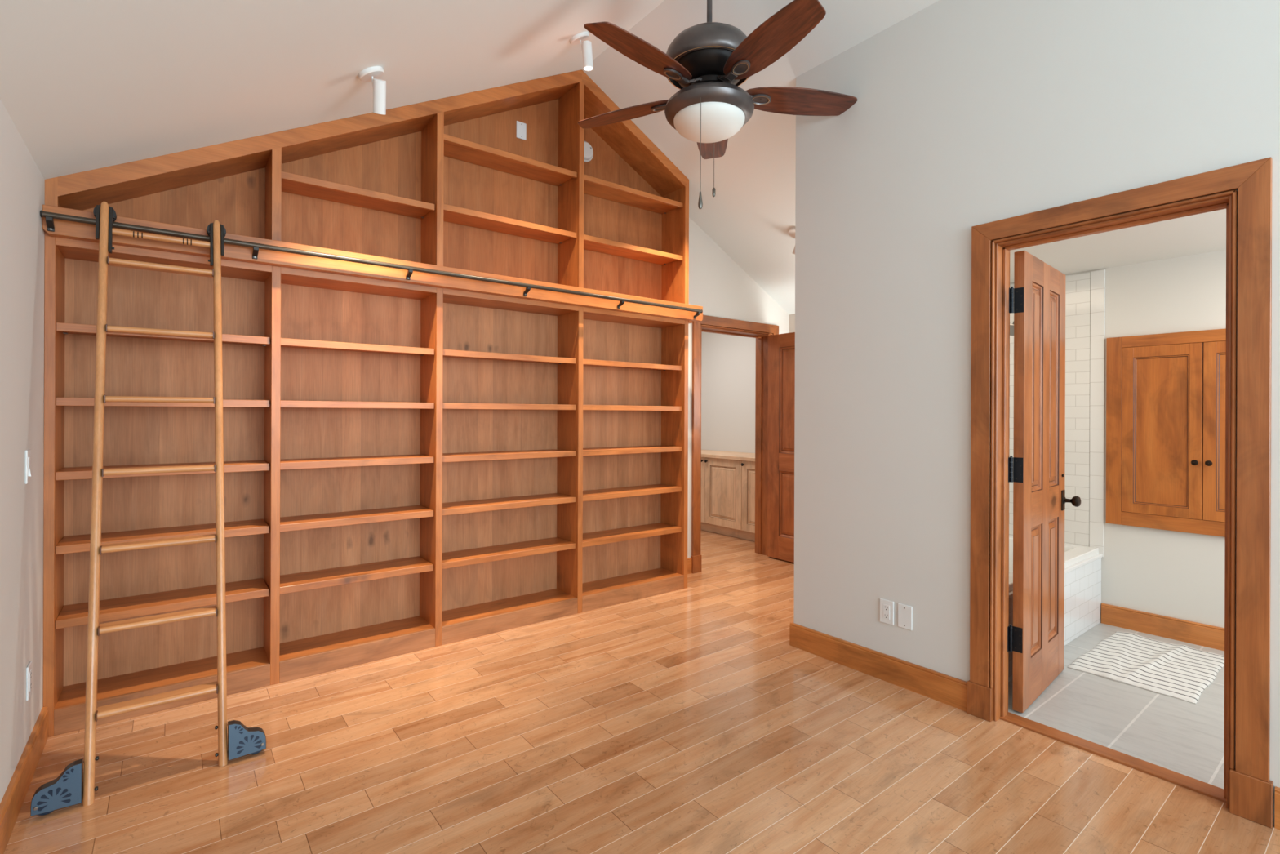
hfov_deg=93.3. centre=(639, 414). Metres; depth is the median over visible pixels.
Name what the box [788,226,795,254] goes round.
ceiling spotlight
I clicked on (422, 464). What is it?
bookcase
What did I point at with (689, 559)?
baseboard
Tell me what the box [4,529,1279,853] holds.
floor
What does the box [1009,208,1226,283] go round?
ceiling
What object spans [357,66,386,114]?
ceiling spotlight
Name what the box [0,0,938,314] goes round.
ceiling
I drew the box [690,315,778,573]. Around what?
door frame
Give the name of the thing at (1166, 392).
upper cabinet
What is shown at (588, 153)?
smoke detector
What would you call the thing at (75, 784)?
library ladder
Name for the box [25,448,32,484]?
light switch
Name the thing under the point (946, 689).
baseboard
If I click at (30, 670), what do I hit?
receptacle
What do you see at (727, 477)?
base cabinet
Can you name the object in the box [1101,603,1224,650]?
baseboard
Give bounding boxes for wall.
[0,98,44,803]
[69,217,789,557]
[701,331,755,453]
[789,249,1226,627]
[793,0,1279,825]
[1008,269,1105,556]
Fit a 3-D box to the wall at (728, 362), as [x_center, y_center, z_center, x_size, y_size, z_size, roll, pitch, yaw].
[-0.037,0.043,6.266,2.820,2.470,2.650,0,0,-38]
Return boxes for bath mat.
[1067,631,1224,703]
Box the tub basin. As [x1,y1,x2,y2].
[1008,534,1098,591]
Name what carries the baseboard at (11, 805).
attached to the wall at (22, 184)
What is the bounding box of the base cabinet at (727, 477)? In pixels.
[701,449,755,541]
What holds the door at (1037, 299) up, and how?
in the wall at (966, 114)
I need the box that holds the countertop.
[701,449,755,462]
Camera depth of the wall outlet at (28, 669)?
2.10 m
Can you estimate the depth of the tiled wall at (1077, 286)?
3.80 m
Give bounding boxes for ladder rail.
[40,209,702,318]
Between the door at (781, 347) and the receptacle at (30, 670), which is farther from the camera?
the door at (781, 347)
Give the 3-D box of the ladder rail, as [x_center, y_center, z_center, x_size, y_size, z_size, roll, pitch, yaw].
[-0.921,-0.736,3.358,3.445,0.066,0.058,0,0,-38]
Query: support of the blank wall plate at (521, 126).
attached to the bookcase
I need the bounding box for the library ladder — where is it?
[30,201,266,816]
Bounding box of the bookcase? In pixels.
[42,69,702,737]
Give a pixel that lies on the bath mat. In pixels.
(1182, 672)
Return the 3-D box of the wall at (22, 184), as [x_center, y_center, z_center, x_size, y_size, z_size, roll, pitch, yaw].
[0.228,0.181,-1.044,0.123,2.200,9.470,0,0,-38]
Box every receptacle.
[29,669,31,691]
[883,604,889,619]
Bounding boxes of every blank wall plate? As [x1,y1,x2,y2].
[516,120,526,140]
[897,603,912,630]
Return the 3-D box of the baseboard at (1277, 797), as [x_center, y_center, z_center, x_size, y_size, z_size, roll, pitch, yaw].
[3.780,1.233,-0.437,0.016,0.124,5.872,0,0,-38]
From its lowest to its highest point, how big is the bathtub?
0.458 m
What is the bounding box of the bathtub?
[1008,534,1102,681]
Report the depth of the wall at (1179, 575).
3.50 m
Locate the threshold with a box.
[1000,711,1226,802]
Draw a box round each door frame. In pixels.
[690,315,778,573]
[966,156,1273,828]
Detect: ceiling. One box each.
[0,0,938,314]
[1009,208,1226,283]
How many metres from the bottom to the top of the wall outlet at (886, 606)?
0.114 m
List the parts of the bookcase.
panel, shelf, shelf, shelf, shelf, shelf, header rail, fixed shelf, panel, panel, gable rail, panel, panel, shelf, shelf, shelf, shelf, shelf, fixed shelf, shelf, header rail, panel, panel, shelf, shelf, shelf, shelf, shelf, shelf, fixed shelf, shelf, header rail, panel, panel, shelf, shelf, shelf, shelf, shelf, shelf, shelf, fixed shelf, header rail, gable rail, panel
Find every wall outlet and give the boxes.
[26,661,31,700]
[880,598,893,625]
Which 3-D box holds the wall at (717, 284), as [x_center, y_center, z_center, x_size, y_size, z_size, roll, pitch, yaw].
[-0.618,-0.480,4.182,4.945,3.512,0.170,0,0,-38]
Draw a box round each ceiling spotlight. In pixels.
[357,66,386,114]
[569,31,593,71]
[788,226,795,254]
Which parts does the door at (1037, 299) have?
rail, rail, panel, panel, rail, rail, panel, rail, panel, rail, knob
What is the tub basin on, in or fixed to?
in the bathtub
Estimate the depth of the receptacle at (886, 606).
2.91 m
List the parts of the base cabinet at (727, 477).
cabinet door, panel, cabinet door, cabinet door, panel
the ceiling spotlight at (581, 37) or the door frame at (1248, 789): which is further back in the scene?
the ceiling spotlight at (581, 37)
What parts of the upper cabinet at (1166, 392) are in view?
panel, cabinet door, frame rail, frame rail, knob, knob, cabinet door, panel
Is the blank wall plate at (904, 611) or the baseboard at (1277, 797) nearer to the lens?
the baseboard at (1277, 797)
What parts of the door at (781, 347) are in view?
rail, rail, panel, panel, rail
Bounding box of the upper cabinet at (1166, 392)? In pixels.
[1106,328,1226,537]
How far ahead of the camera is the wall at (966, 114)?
2.71 m
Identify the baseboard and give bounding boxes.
[0,706,48,853]
[687,557,692,573]
[789,622,967,711]
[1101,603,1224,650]
[1274,786,1279,830]
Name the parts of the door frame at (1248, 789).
casing, bead moulding, bead moulding, head casing, bead moulding, casing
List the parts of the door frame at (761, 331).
casing, bead moulding, bead moulding, head casing, casing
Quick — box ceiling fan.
[577,0,857,208]
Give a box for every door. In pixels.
[767,332,795,562]
[1007,250,1080,712]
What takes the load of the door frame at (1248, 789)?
attached to the wall at (966, 114)
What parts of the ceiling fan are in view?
blade, blade, blade arm, blade arm, pull chain, lamp shade, blade, pull chain, blade arm, blade arm, blade, blade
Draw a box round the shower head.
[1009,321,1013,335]
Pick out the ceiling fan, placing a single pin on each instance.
(708, 61)
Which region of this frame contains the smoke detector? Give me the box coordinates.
[584,141,593,162]

